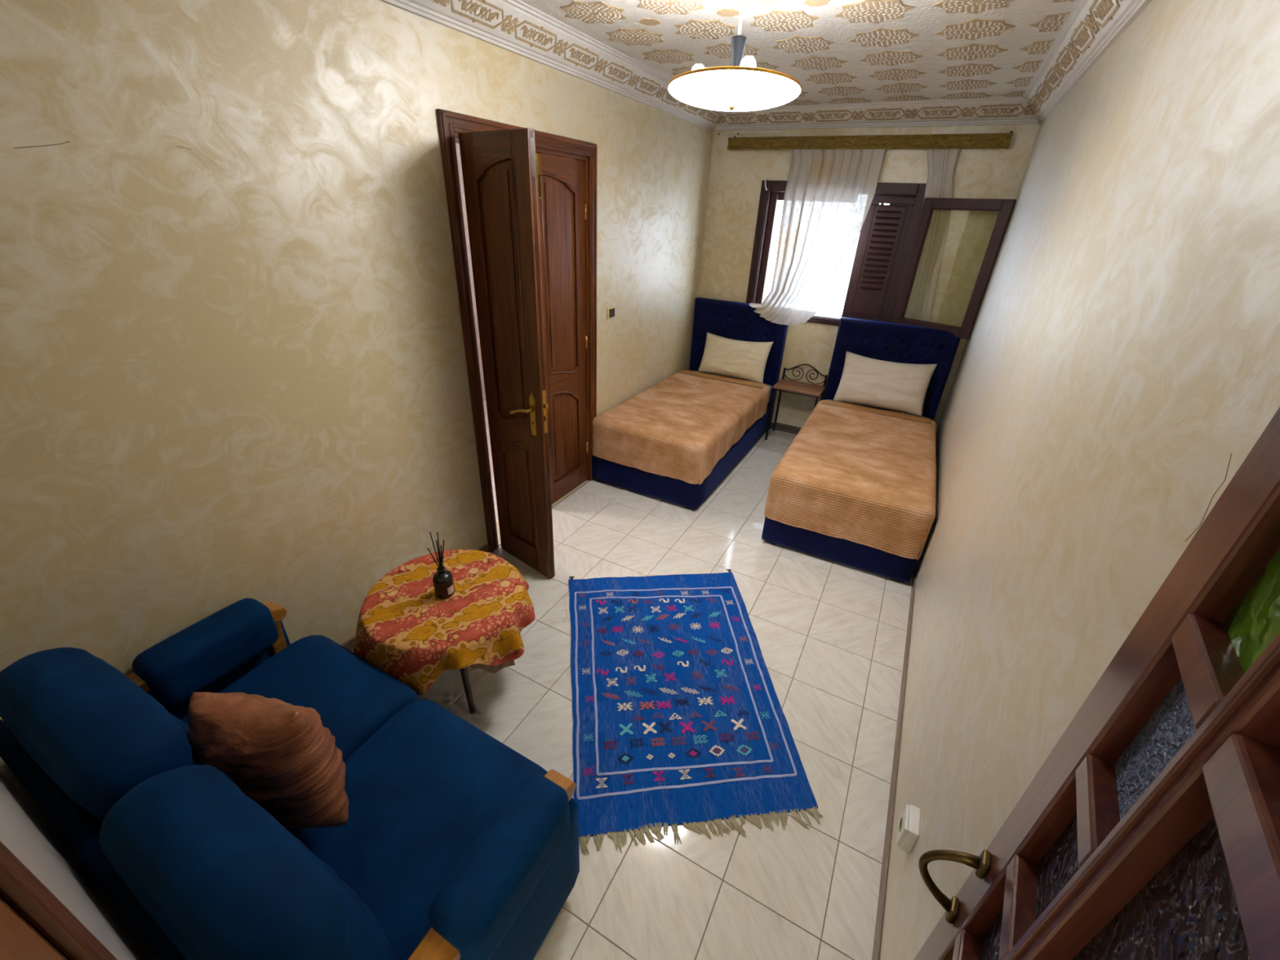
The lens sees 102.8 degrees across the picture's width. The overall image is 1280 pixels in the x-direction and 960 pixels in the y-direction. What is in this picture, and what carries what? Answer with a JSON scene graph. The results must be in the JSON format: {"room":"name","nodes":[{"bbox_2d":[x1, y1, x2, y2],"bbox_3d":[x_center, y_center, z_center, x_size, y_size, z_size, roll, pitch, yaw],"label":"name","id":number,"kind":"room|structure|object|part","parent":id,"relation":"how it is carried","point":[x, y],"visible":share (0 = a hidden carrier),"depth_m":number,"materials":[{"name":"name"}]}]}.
{"room":"bedroom","nodes":[
{"label":"bedroom","id":0,"kind":"room"},
{"bbox_2d":[0,764,158,959],"bbox_3d":[-0.859,0.366,0.514,2.501,3.000,0.200,16,31,24],"label":"wall","id":1,"kind":"structure","parent":0,"point":[25,831],"depth_m":0.93,"materials":[{"name":"beige paint"}]},
{"bbox_2d":[0,840,117,959],"bbox_3d":[-0.194,0.807,0.339,0.930,2.320,0.212,16,31,24],"label":"door frame","id":2,"kind":"structure","parent":1,"relation":"in","point":[35,925],"depth_m":0.40,"materials":[{"name":"red wood"}]},
{"bbox_2d":[913,407,1279,959],"bbox_3d":[0.355,0.743,0.604,0.123,2.210,0.760,21,33,31],"label":"door","id":3,"kind":"structure","parent":2,"relation":"attached to","point":[1149,829],"depth_m":0.49,"materials":[{"name":"brown wood"}]},
{"bbox_3d":[0.530,0.688,0.895,0.073,0.164,0.020,21,33,31],"label":"pull handle","id":4,"kind":"part","parent":3,"relation":"part of","materials":[{"name":"gold metal"}]},
{"bbox_3d":[0.519,0.689,0.736,0.005,0.231,0.144,21,33,31],"label":"pane","id":5,"kind":"part","parent":3,"relation":"part of","materials":[{"name":"clear glass"}]},
{"bbox_3d":[0.529,0.487,0.629,0.005,0.234,0.144,21,33,31],"label":"pane","id":6,"kind":"part","parent":3,"relation":"part of","materials":[{"name":"clear glass"}]},
{"bbox_3d":[0.538,0.285,0.521,0.005,0.232,0.144,21,33,31],"label":"pane","id":7,"kind":"part","parent":3,"relation":"part of","materials":[{"name":"blue glass"}]},
{"bbox_3d":[0.407,0.462,0.422,0.005,0.462,0.216,21,33,31],"label":"pane","id":8,"kind":"part","parent":3,"relation":"part of","materials":[{"name":"clear glass"}]},
{"bbox_3d":[0.548,0.087,0.416,0.005,0.224,0.144,21,33,31],"label":"pane","id":9,"kind":"part","parent":3,"relation":"part of","materials":[{"name":"green glass"}]},
{"bbox_2d":[0,0,713,829],"bbox_3d":[-0.732,-1.065,3.218,0.201,3.000,5.697,16,31,24],"label":"wall","id":10,"kind":"structure","parent":0,"point":[233,364],"depth_m":1.83,"materials":[{"name":"beige paint"}]},
{"bbox_2d":[340,543,488,651],"bbox_3d":[-1.478,0.848,2.549,0.014,0.070,2.025,16,31,24],"label":"baseboard","id":11,"kind":"structure","parent":10,"relation":"attached to","point":[348,644],"depth_m":2.58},
{"bbox_2d":[436,108,597,578],"bbox_3d":[-0.509,-0.774,3.214,0.745,2.390,1.332,16,31,24],"label":"door","id":12,"kind":"structure","parent":10,"relation":"in","point":[531,194],"depth_m":2.88,"materials":[{"name":"red wood"}]},
{"bbox_3d":[-0.919,-0.577,2.812,0.009,2.384,0.018,16,31,24],"label":"moulding","id":13,"kind":"part","parent":12,"relation":"part of","materials":[{"name":"red wood"}]},
{"bbox_3d":[-0.921,-0.592,2.834,0.022,2.390,0.075,16,31,24],"label":"casing","id":14,"kind":"part","parent":12,"relation":"part of","materials":[{"name":"red wood"}]},
{"bbox_3d":[-0.904,-0.575,2.851,0.006,2.345,0.015,16,31,24],"label":"moulding","id":15,"kind":"part","parent":12,"relation":"part of","materials":[{"name":"red wood"}]},
{"bbox_3d":[-0.632,-1.423,2.247,0.267,0.185,0.042,23,34,33],"label":"rail","id":16,"kind":"part","parent":12,"relation":"part of","materials":[{"name":"red wood"}]},
{"bbox_3d":[-0.670,-0.863,2.529,0.283,1.257,0.018,23,34,33],"label":"moulding","id":17,"kind":"part","parent":12,"relation":"part of","materials":[{"name":"red wood"}]},
{"bbox_3d":[-0.666,-0.880,2.524,0.177,1.115,0.006,23,34,33],"label":"panel","id":18,"kind":"part","parent":12,"relation":"part of","materials":[{"name":"red wood"}]},
{"bbox_3d":[-0.688,-0.247,2.872,0.267,0.273,0.042,23,34,33],"label":"rail","id":19,"kind":"part","parent":12,"relation":"part of","materials":[{"name":"red wood"}]},
{"bbox_3d":[-0.715,0.076,3.027,0.283,0.710,0.018,23,34,33],"label":"moulding","id":20,"kind":"part","parent":12,"relation":"part of","materials":[{"name":"red wood"}]},
{"bbox_3d":[-0.712,0.074,3.031,0.177,0.605,0.006,23,34,33],"label":"panel","id":21,"kind":"part","parent":12,"relation":"part of","materials":[{"name":"red wood"}]},
{"bbox_3d":[-0.574,-1.865,2.744,0.009,0.018,1.223,16,31,24],"label":"moulding","id":22,"kind":"part","parent":12,"relation":"part of","materials":[{"name":"red wood"}]},
{"bbox_3d":[-0.588,-1.849,2.761,0.022,0.075,1.121,16,31,24],"label":"casing","id":23,"kind":"part","parent":12,"relation":"part of","materials":[{"name":"red wood"}]},
{"bbox_3d":[-0.577,-1.833,2.762,0.006,0.015,1.151,16,31,24],"label":"moulding","id":24,"kind":"part","parent":12,"relation":"part of","materials":[{"name":"red wood"}]},
{"bbox_3d":[-0.628,-0.361,2.688,0.146,0.059,0.053,23,34,33],"label":"lever","id":25,"kind":"part","parent":12,"relation":"part of","materials":[{"name":"gold metal"}]},
{"bbox_3d":[-0.721,0.451,3.243,0.267,0.170,0.042,23,34,33],"label":"rail","id":26,"kind":"part","parent":12,"relation":"part of","materials":[{"name":"red wood"}]},
{"bbox_3d":[-0.562,-0.345,2.678,0.040,0.239,0.005,23,34,33],"label":"handle plate","id":27,"kind":"part","parent":12,"relation":"part of","materials":[{"name":"gold metal"}]},
{"bbox_3d":[-0.493,-0.352,2.647,0.003,0.235,0.022,23,34,33],"label":"lock plate","id":28,"kind":"part","parent":12,"relation":"part of","materials":[{"name":"gold metal"}]},
{"bbox_3d":[-0.505,-1.837,3.063,0.042,0.185,0.342,16,31,24],"label":"rail","id":29,"kind":"part","parent":12,"relation":"part of","materials":[{"name":"red wood"}]},
{"bbox_3d":[-0.518,-1.301,3.341,0.006,1.103,0.252,16,31,24],"label":"panel","id":30,"kind":"part","parent":12,"relation":"part of","materials":[{"name":"red wood"}]},
{"bbox_3d":[-0.514,-1.283,3.348,0.018,1.245,0.358,16,31,24],"label":"moulding","id":31,"kind":"part","parent":12,"relation":"part of","materials":[{"name":"red wood"}]},
{"bbox_3d":[-0.560,-0.672,3.683,0.042,0.273,0.342,16,31,24],"label":"rail","id":32,"kind":"part","parent":12,"relation":"part of","materials":[{"name":"red wood"}]},
{"bbox_3d":[-0.563,-0.351,3.845,0.006,0.605,0.252,16,31,24],"label":"panel","id":33,"kind":"part","parent":12,"relation":"part of","materials":[{"name":"red wood"}]},
{"bbox_3d":[-0.558,-0.350,3.843,0.018,0.710,0.358,16,31,24],"label":"moulding","id":34,"kind":"part","parent":12,"relation":"part of","materials":[{"name":"red wood"}]},
{"bbox_3d":[-0.593,0.027,4.053,0.042,0.170,0.342,16,31,24],"label":"rail","id":35,"kind":"part","parent":12,"relation":"part of","materials":[{"name":"red wood"}]},
{"bbox_3d":[-0.350,-1.064,3.773,0.022,2.390,0.075,16,31,24],"label":"casing","id":36,"kind":"part","parent":12,"relation":"part of","materials":[{"name":"red wood"}]},
{"bbox_3d":[-0.347,-1.035,3.766,0.006,2.345,0.015,16,31,24],"label":"moulding","id":37,"kind":"part","parent":12,"relation":"part of","materials":[{"name":"red wood"}]},
{"bbox_3d":[-0.327,-1.066,3.786,0.009,2.384,0.018,16,31,24],"label":"moulding","id":38,"kind":"part","parent":12,"relation":"part of","materials":[{"name":"red wood"}]},
{"bbox_2d":[379,0,724,130],"bbox_3d":[-0.514,-2.189,2.521,0.170,0.145,5.297,16,31,24],"label":"trim","id":39,"kind":"structure","parent":10,"relation":"attached to","point":[515,26],"depth_m":2.63,"materials":[{"name":"white paint"}]},
{"bbox_2d":[606,306,614,319],"bbox_3d":[-0.222,-1.281,3.916,0.020,0.084,0.090,16,31,24],"label":"light switch","id":40,"kind":"object","parent":10,"relation":"attached to","point":[611,310],"visible":1,"depth_m":3.90,"materials":[{"name":"brown plastic"}]},
{"bbox_2d":[455,142,498,522],"bbox_3d":[-1.762,-1.164,3.516,2.000,2.810,3.700,16,31,24],"label":"wall","id":41,"kind":"structure","parent":0,"point":[457,145],"depth_m":5.14,"materials":[{"name":"white paint"}]},
{"bbox_2d":[351,428,913,959],"bbox_3d":[0.344,0.618,3.282,2.501,0.060,5.497,16,31,24],"label":"floor","id":42,"kind":"structure","parent":0,"point":[831,635],"depth_m":2.33,"materials":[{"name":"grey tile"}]},
{"bbox_2d":[0,598,579,959],"bbox_3d":[-1.019,0.900,1.568,1.588,0.935,0.849,16,31,24],"label":"sofa","id":43,"kind":"object","parent":42,"relation":"on","point":[455,844],"visible":0.94,"depth_m":1.27,"materials":[{"name":"blue fabric"}]},
{"bbox_3d":[-1.193,1.067,1.296,1.295,0.620,0.050,16,39,24],"label":"panel","id":44,"kind":"part","parent":43,"relation":"part of","materials":[{"name":"blue fabric"}]},
{"bbox_2d":[0,647,199,822],"bbox_3d":[-1.408,0.752,1.415,0.635,0.574,0.231,16,43,24],"label":"cushion","id":45,"kind":"object","parent":43,"relation":"on","point":[87,732],"depth_m":1.22,"materials":[{"name":"blue fabric"}]},
{"bbox_3d":[-1.655,0.665,1.798,0.086,0.075,0.761,16,31,24],"label":"armrest","id":46,"kind":"part","parent":43,"relation":"part of","materials":[{"name":"blue fabric"}]},
{"bbox_3d":[-1.681,0.873,1.950,0.095,0.430,0.690,16,31,24],"label":"panel","id":47,"kind":"part","parent":43,"relation":"part of","materials":[{"name":"blue fabric"}]},
{"bbox_2d":[98,764,395,959],"bbox_3d":[-0.857,0.948,1.163,0.635,0.574,0.231,16,43,24],"label":"cushion","id":48,"kind":"object","parent":43,"relation":"on","point":[206,872],"depth_m":1.00,"materials":[{"name":"blue fabric"}]},
{"bbox_2d":[187,691,348,829],"bbox_3d":[-1.031,0.768,1.415,0.525,0.489,0.233,11,29,15],"label":"throw cushion","id":49,"kind":"object","parent":43,"relation":"on","point":[281,755],"visible":0.77,"depth_m":1.32,"materials":[{"name":"orange fabric"}]},
{"bbox_3d":[-1.518,0.792,2.176,0.056,0.514,0.074,16,31,24],"label":"post","id":50,"kind":"part","parent":43,"relation":"part of","materials":[{"name":"brown wood"}]},
{"bbox_2d":[180,635,418,761],"bbox_3d":[-1.277,0.910,1.793,0.626,0.214,0.745,16,34,24],"label":"seat cushion","id":51,"kind":"object","parent":43,"relation":"on","point":[353,698],"depth_m":1.87,"materials":[{"name":"blue fabric"}]},
{"bbox_2d":[284,699,547,959],"bbox_3d":[-0.724,1.072,1.538,0.626,0.214,0.745,16,34,24],"label":"seat cushion","id":52,"kind":"object","parent":43,"relation":"on","point":[423,783],"depth_m":1.51,"materials":[{"name":"blue fabric"}]},
{"bbox_3d":[-0.405,1.030,1.222,0.086,0.075,0.761,16,31,24],"label":"armrest","id":53,"kind":"part","parent":43,"relation":"part of","materials":[{"name":"blue fabric"}]},
{"bbox_3d":[-0.377,1.254,1.349,0.095,0.430,0.690,16,31,24],"label":"panel","id":54,"kind":"part","parent":43,"relation":"part of","materials":[{"name":"blue fabric"}]},
{"bbox_2d":[459,666,475,713],"bbox_3d":[-0.878,0.723,2.384,0.650,0.500,0.650,16,31,24],"label":"side table","id":55,"kind":"object","parent":42,"relation":"on","point":[464,671],"visible":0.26,"depth_m":2.27,"materials":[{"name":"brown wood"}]},
{"bbox_2d":[353,549,534,695],"bbox_3d":[-0.855,0.596,2.335,0.796,0.238,0.722,16,31,24],"label":"tablecloth","id":56,"kind":"object","parent":55,"relation":"on","point":[413,635],"visible":0.88,"depth_m":2.15,"materials":[{"name":"multicoloured fabric"}]},
{"bbox_2d":[427,531,454,599],"bbox_3d":[-0.854,0.366,2.186,0.083,0.305,0.083,1,28,-2],"label":"reed diffuser","id":57,"kind":"object","parent":56,"relation":"on","point":[442,580],"visible":1,"depth_m":2.19,"materials":[{"name":"glass"}]},
{"bbox_2d":[432,565,454,599],"bbox_3d":[-0.858,0.440,2.225,0.083,0.137,0.083,16,31,24],"label":"bottle","id":58,"kind":"object","parent":57,"relation":"attached to","point":[442,580],"depth_m":2.20,"materials":[{"name":"black glass"}]},
{"bbox_2d":[591,297,788,510],"bbox_3d":[0.522,-0.823,4.611,0.962,1.252,2.040,16,31,24],"label":"bed","id":59,"kind":"object","parent":42,"relation":"on","point":[739,321],"visible":0.35,"depth_m":4.99,"materials":[{"name":"blue fabric"}]},
{"bbox_2d":[591,369,769,484],"bbox_3d":[0.425,-0.563,4.567,0.985,0.351,1.717,16,31,24],"label":"blanket","id":60,"kind":"object","parent":59,"relation":"on","point":[663,429],"visible":1,"depth_m":4.07,"materials":[{"name":"brown fabric"}]},
{"bbox_3d":[0.491,-0.619,4.674,0.932,0.242,1.925,16,31,24],"label":"mattress","id":61,"kind":"part","parent":59,"relation":"part of","materials":[{"name":"orange fabric"}]},
{"bbox_2d":[697,332,773,383],"bbox_3d":[0.951,-1.236,5.159,0.700,0.389,0.294,16,31,24],"label":"pillow","id":62,"kind":"object","parent":59,"relation":"on","point":[722,356],"visible":1,"depth_m":5.06,"materials":[{"name":"beige fabric"}]},
{"bbox_3d":[0.982,-1.211,5.362,0.962,1.232,0.115,16,31,24],"label":"headboard","id":63,"kind":"part","parent":59,"relation":"part of","materials":[{"name":"blue fabric"}]},
{"bbox_2d":[563,568,822,855],"bbox_3d":[0.154,0.955,2.548,1.071,0.016,1.566,-1,28,-7],"label":"rug","id":64,"kind":"object","parent":42,"relation":"on","point":[679,717],"visible":1,"depth_m":2.33,"materials":[{"name":"fabric"}]},
{"bbox_2d":[764,364,827,439],"bbox_3d":[1.561,-0.754,5.103,0.452,0.756,0.330,16,31,24],"label":"nightstand","id":65,"kind":"object","parent":42,"relation":"on","point":[812,390],"visible":0.95,"depth_m":5.05,"materials":[{"name":"metal"}]},
{"bbox_3d":[1.304,-0.655,5.117,0.018,0.547,0.018,16,31,24],"label":"leg","id":66,"kind":"part","parent":65,"relation":"part of","materials":[{"name":"metal"}]},
{"bbox_3d":[1.450,-0.832,5.322,0.018,0.680,0.018,16,31,24],"label":"leg","id":67,"kind":"part","parent":65,"relation":"part of","materials":[{"name":"metal"}]},
{"bbox_3d":[1.496,-0.833,4.911,0.412,0.012,0.014,16,31,24],"label":"apron rail","id":68,"kind":"part","parent":65,"relation":"part of","materials":[{"name":"wood"}]},
{"bbox_3d":[1.646,-1.104,5.066,0.413,0.097,0.012,16,31,24],"label":"rail","id":69,"kind":"part","parent":65,"relation":"part of","materials":[{"name":"metal"}]},
{"bbox_3d":[1.666,-0.549,4.951,0.018,0.547,0.018,16,31,24],"label":"leg","id":70,"kind":"part","parent":65,"relation":"part of","materials":[{"name":"metal"}]},
{"bbox_3d":[1.812,-0.727,5.155,0.018,0.680,0.018,16,31,24],"label":"leg","id":71,"kind":"part","parent":65,"relation":"part of","materials":[{"name":"metal"}]},
{"bbox_2d":[761,316,960,582],"bbox_3d":[1.764,-0.401,3.927,0.962,1.252,2.040,16,31,23],"label":"bed","id":72,"kind":"object","parent":42,"relation":"on","point":[900,343],"visible":0.32,"depth_m":4.33,"materials":[{"name":"blue fabric"}]},
{"bbox_2d":[764,400,936,559],"bbox_3d":[1.669,-0.125,3.890,0.991,0.385,1.717,16,31,23],"label":"blanket","id":73,"kind":"object","parent":72,"relation":"on","point":[856,473],"visible":1,"depth_m":3.35,"materials":[{"name":"brown fabric"}]},
{"bbox_3d":[1.734,-0.197,3.990,0.932,0.242,1.925,16,31,23],"label":"mattress","id":74,"kind":"part","parent":72,"relation":"part of","materials":[{"name":"orange fabric"}]},
{"bbox_2d":[832,351,937,416],"bbox_3d":[2.138,-0.852,4.493,0.742,0.420,0.318,16,31,24],"label":"pillow","id":75,"kind":"object","parent":72,"relation":"on","point":[864,380],"visible":1,"depth_m":4.39,"materials":[{"name":"fabric"}]},
{"bbox_3d":[2.206,-0.794,4.686,0.962,1.232,0.115,16,31,23],"label":"headboard","id":76,"kind":"part","parent":72,"relation":"part of","materials":[{"name":"blue fabric"}]},
{"bbox_2d":[520,0,1076,106],"bbox_3d":[0.525,-1.991,1.989,2.528,0.108,5.297,16,31,24],"label":"ceiling","id":77,"kind":"structure","parent":0,"point":[839,51],"depth_m":2.58,"materials":[{"name":"white paint"}]},
{"bbox_2d":[666,0,802,111],"bbox_3d":[0.380,-1.688,1.968,0.530,0.436,0.529,16,31,24],"label":"pendant lamp","id":78,"kind":"object","parent":77,"relation":"hanging from","point":[741,86],"visible":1,"depth_m":1.94,"materials":[{"name":"white glass"}]},
{"bbox_3d":[0.234,-1.628,2.061,0.058,0.081,0.058,16,31,24],"label":"bulb","id":79,"kind":"part","parent":78,"relation":"part of","materials":[{"name":"white glass"}]},
{"bbox_3d":[0.372,-1.538,2.046,0.524,0.046,0.524,15,27,25],"label":"lamp shade","id":80,"kind":"part","parent":78,"relation":"part of","materials":[{"name":"white glass"}]},
{"bbox_3d":[0.384,-1.779,1.920,0.010,0.230,0.011,16,31,24],"label":"rod","id":81,"kind":"part","parent":78,"relation":"part of","materials":[{"name":"white plastic"}]},
{"bbox_3d":[0.400,-1.524,1.898,0.058,0.081,0.058,16,31,24],"label":"bulb","id":82,"kind":"part","parent":78,"relation":"part of","materials":[{"name":"white glass"}]},
{"bbox_2d":[698,124,1039,430],"bbox_3d":[1.765,-1.803,4.830,2.501,3.000,0.200,16,31,24],"label":"wall","id":83,"kind":"structure","parent":0,"point":[736,176],"depth_m":4.53,"materials":[{"name":"beige paint"}]},
{"bbox_2d":[715,132,779,134],"bbox_3d":[0.954,-3.076,4.545,0.594,0.021,0.015,16,31,24],"label":"cable","id":84,"kind":"object","parent":83,"relation":"attached to","point":[773,132],"visible":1,"depth_m":4.56,"materials":[{"name":"white plastic"}]},
{"bbox_2d":[770,422,800,433],"bbox_3d":[1.655,-0.521,5.404,2.501,0.070,0.014,16,31,24],"label":"baseboard","id":85,"kind":"structure","parent":83,"relation":"attached to","point":[771,422],"depth_m":5.44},
{"bbox_2d":[727,130,1013,151],"bbox_3d":[1.755,-2.759,4.161,2.161,0.113,0.106,16,31,24],"label":"curtain rod","id":86,"kind":"object","parent":83,"relation":"attached to","point":[984,140],"visible":1,"depth_m":4.07,"materials":[{"name":"wood"}]},
{"bbox_2d":[748,148,886,324],"bbox_3d":[1.500,-2.115,4.517,0.903,1.448,0.242,16,31,24],"label":"sheer curtain","id":87,"kind":"object","parent":86,"relation":"hanging from","point":[829,193],"visible":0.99,"depth_m":4.49,"materials":[{"name":"white fabric"}]},
{"bbox_3d":[1.733,-2.698,4.151,2.161,0.014,0.021,16,31,24],"label":"moulding","id":88,"kind":"part","parent":86,"relation":"part of","materials":[{"name":"brown wood"}]},
{"bbox_3d":[1.756,-2.782,4.148,2.161,0.015,0.106,16,31,24],"label":"moulding","id":89,"kind":"part","parent":86,"relation":"part of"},
{"bbox_2d":[903,148,960,321],"bbox_3d":[2.369,-1.942,4.213,0.378,1.395,0.040,16,31,24],"label":"sheer curtain","id":90,"kind":"object","parent":86,"relation":"hanging from","point":[941,162],"visible":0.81,"depth_m":4.17,"materials":[{"name":"white fabric"}]},
{"bbox_2d":[715,96,1039,130],"bbox_3d":[1.732,-2.901,4.062,2.501,0.145,0.170,16,31,24],"label":"trim","id":91,"kind":"structure","parent":83,"relation":"attached to","point":[991,110],"depth_m":3.97,"materials":[{"name":"white paint"}]},
{"bbox_2d":[746,180,1016,339],"bbox_3d":[1.983,-1.962,4.533,2.001,1.166,0.382,21,33,30],"label":"window","id":92,"kind":"structure","parent":83,"relation":"in","point":[892,236],"depth_m":4.42,"materials":[{"name":"brown wood"}]},
{"bbox_3d":[1.097,-2.186,4.875,0.008,1.146,0.007,16,31,24],"label":"moulding","id":93,"kind":"part","parent":92,"relation":"part of","materials":[{"name":"red paint"}]},
{"bbox_3d":[1.119,-2.179,4.865,0.008,1.146,0.007,16,31,24],"label":"moulding","id":94,"kind":"part","parent":92,"relation":"part of","materials":[{"name":"red paint"}]},
{"bbox_3d":[1.150,-2.212,4.928,0.085,1.166,0.150,16,31,24],"label":"frame","id":95,"kind":"part","parent":92,"relation":"part of","materials":[{"name":"red paint"}]},
{"bbox_3d":[1.136,-2.174,4.857,0.008,1.146,0.007,16,31,24],"label":"moulding","id":96,"kind":"part","parent":92,"relation":"part of","materials":[{"name":"red paint"}]},
{"bbox_2d":[755,191,781,303],"bbox_3d":[1.243,-2.208,4.950,0.062,1.026,0.170,16,31,24],"label":"window pane","id":97,"kind":"object","parent":92,"relation":"attached to","point":[775,200],"depth_m":4.88,"materials":[{"name":"clear glass"}]},
{"bbox_3d":[1.658,-1.518,4.870,1.340,0.008,0.008,16,31,24],"label":"moulding","id":98,"kind":"part","parent":92,"relation":"part of","materials":[{"name":"red paint"}]},
{"bbox_3d":[1.695,-1.558,4.926,1.210,0.060,0.149,16,31,24],"label":"frame","id":99,"kind":"part","parent":92,"relation":"part of","materials":[{"name":"red paint"}]},
{"bbox_3d":[1.659,-1.540,4.859,1.340,0.008,0.008,16,31,24],"label":"moulding","id":100,"kind":"part","parent":92,"relation":"part of","materials":[{"name":"red paint"}]},
{"bbox_3d":[1.715,-1.599,4.943,1.210,0.014,0.210,16,31,24],"label":"sill","id":101,"kind":"part","parent":92,"relation":"part of","materials":[{"name":"red paint"}]},
{"bbox_3d":[1.741,-2.523,4.413,1.210,0.085,0.149,16,31,24],"label":"frame","id":102,"kind":"part","parent":92,"relation":"part of","materials":[{"name":"red paint"}]},
{"bbox_2d":[841,204,913,321],"bbox_3d":[2.099,-1.912,4.547,0.385,0.949,0.029,16,31,24],"label":"shutter","id":103,"kind":"object","parent":92,"relation":"attached to","point":[882,233],"depth_m":4.52,"materials":[{"name":"red paint"}]},
{"bbox_3d":[2.100,-1.925,4.521,0.259,0.886,0.010,16,31,24],"label":"moulding","id":104,"kind":"part","parent":92,"relation":"part of","materials":[{"name":"red paint"}]},
{"bbox_3d":[2.121,-2.367,4.305,0.385,0.067,0.029,16,31,24],"label":"rail","id":105,"kind":"part","parent":92,"relation":"part of","materials":[{"name":"red paint"}]},
{"bbox_3d":[2.286,-1.880,4.404,0.085,1.166,0.150,16,31,24],"label":"frame","id":106,"kind":"part","parent":92,"relation":"part of","materials":[{"name":"red paint"}]},
{"bbox_3d":[2.461,-1.295,4.339,0.040,0.072,0.492,-21,36,-37],"label":"rail","id":107,"kind":"part","parent":92,"relation":"part of","materials":[{"name":"red paint"}]},
{"bbox_3d":[2.499,-2.111,3.906,0.040,0.072,0.492,-21,36,-37],"label":"rail","id":108,"kind":"part","parent":92,"relation":"part of","materials":[{"name":"red paint"}]},
{"bbox_2d":[880,0,1279,959],"bbox_3d":[1.638,-0.372,2.125,0.201,3.000,5.697,16,31,24],"label":"wall","id":109,"kind":"structure","parent":0,"point":[1118,367],"depth_m":1.16,"materials":[{"name":"beige paint"}]},
{"bbox_2d":[871,560,918,959],"bbox_3d":[1.485,0.844,2.821,0.009,0.070,5.283,16,31,24],"label":"baseboard","id":110,"kind":"structure","parent":109,"relation":"attached to","point":[883,881],"depth_m":2.00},
{"bbox_2d":[896,804,920,853],"bbox_3d":[0.824,1.069,1.570,0.042,0.100,0.090,16,31,24],"label":"wall socket","id":111,"kind":"object","parent":109,"relation":"attached to","point":[908,823],"visible":1,"depth_m":1.54,"materials":[{"name":"white plastic"}]},
{"bbox_3d":[0.811,1.065,1.575,0.010,0.092,0.084,16,31,24],"label":"plate","id":112,"kind":"part","parent":111,"relation":"part of","materials":[{"name":"white plastic"}]},
{"bbox_2d":[1022,0,1151,124],"bbox_3d":[1.532,-1.591,1.578,0.170,0.145,5.297,16,31,24],"label":"trim","id":113,"kind":"structure","parent":109,"relation":"attached to","point":[1091,27],"depth_m":2.28,"materials":[{"name":"white paint"}]}
]}

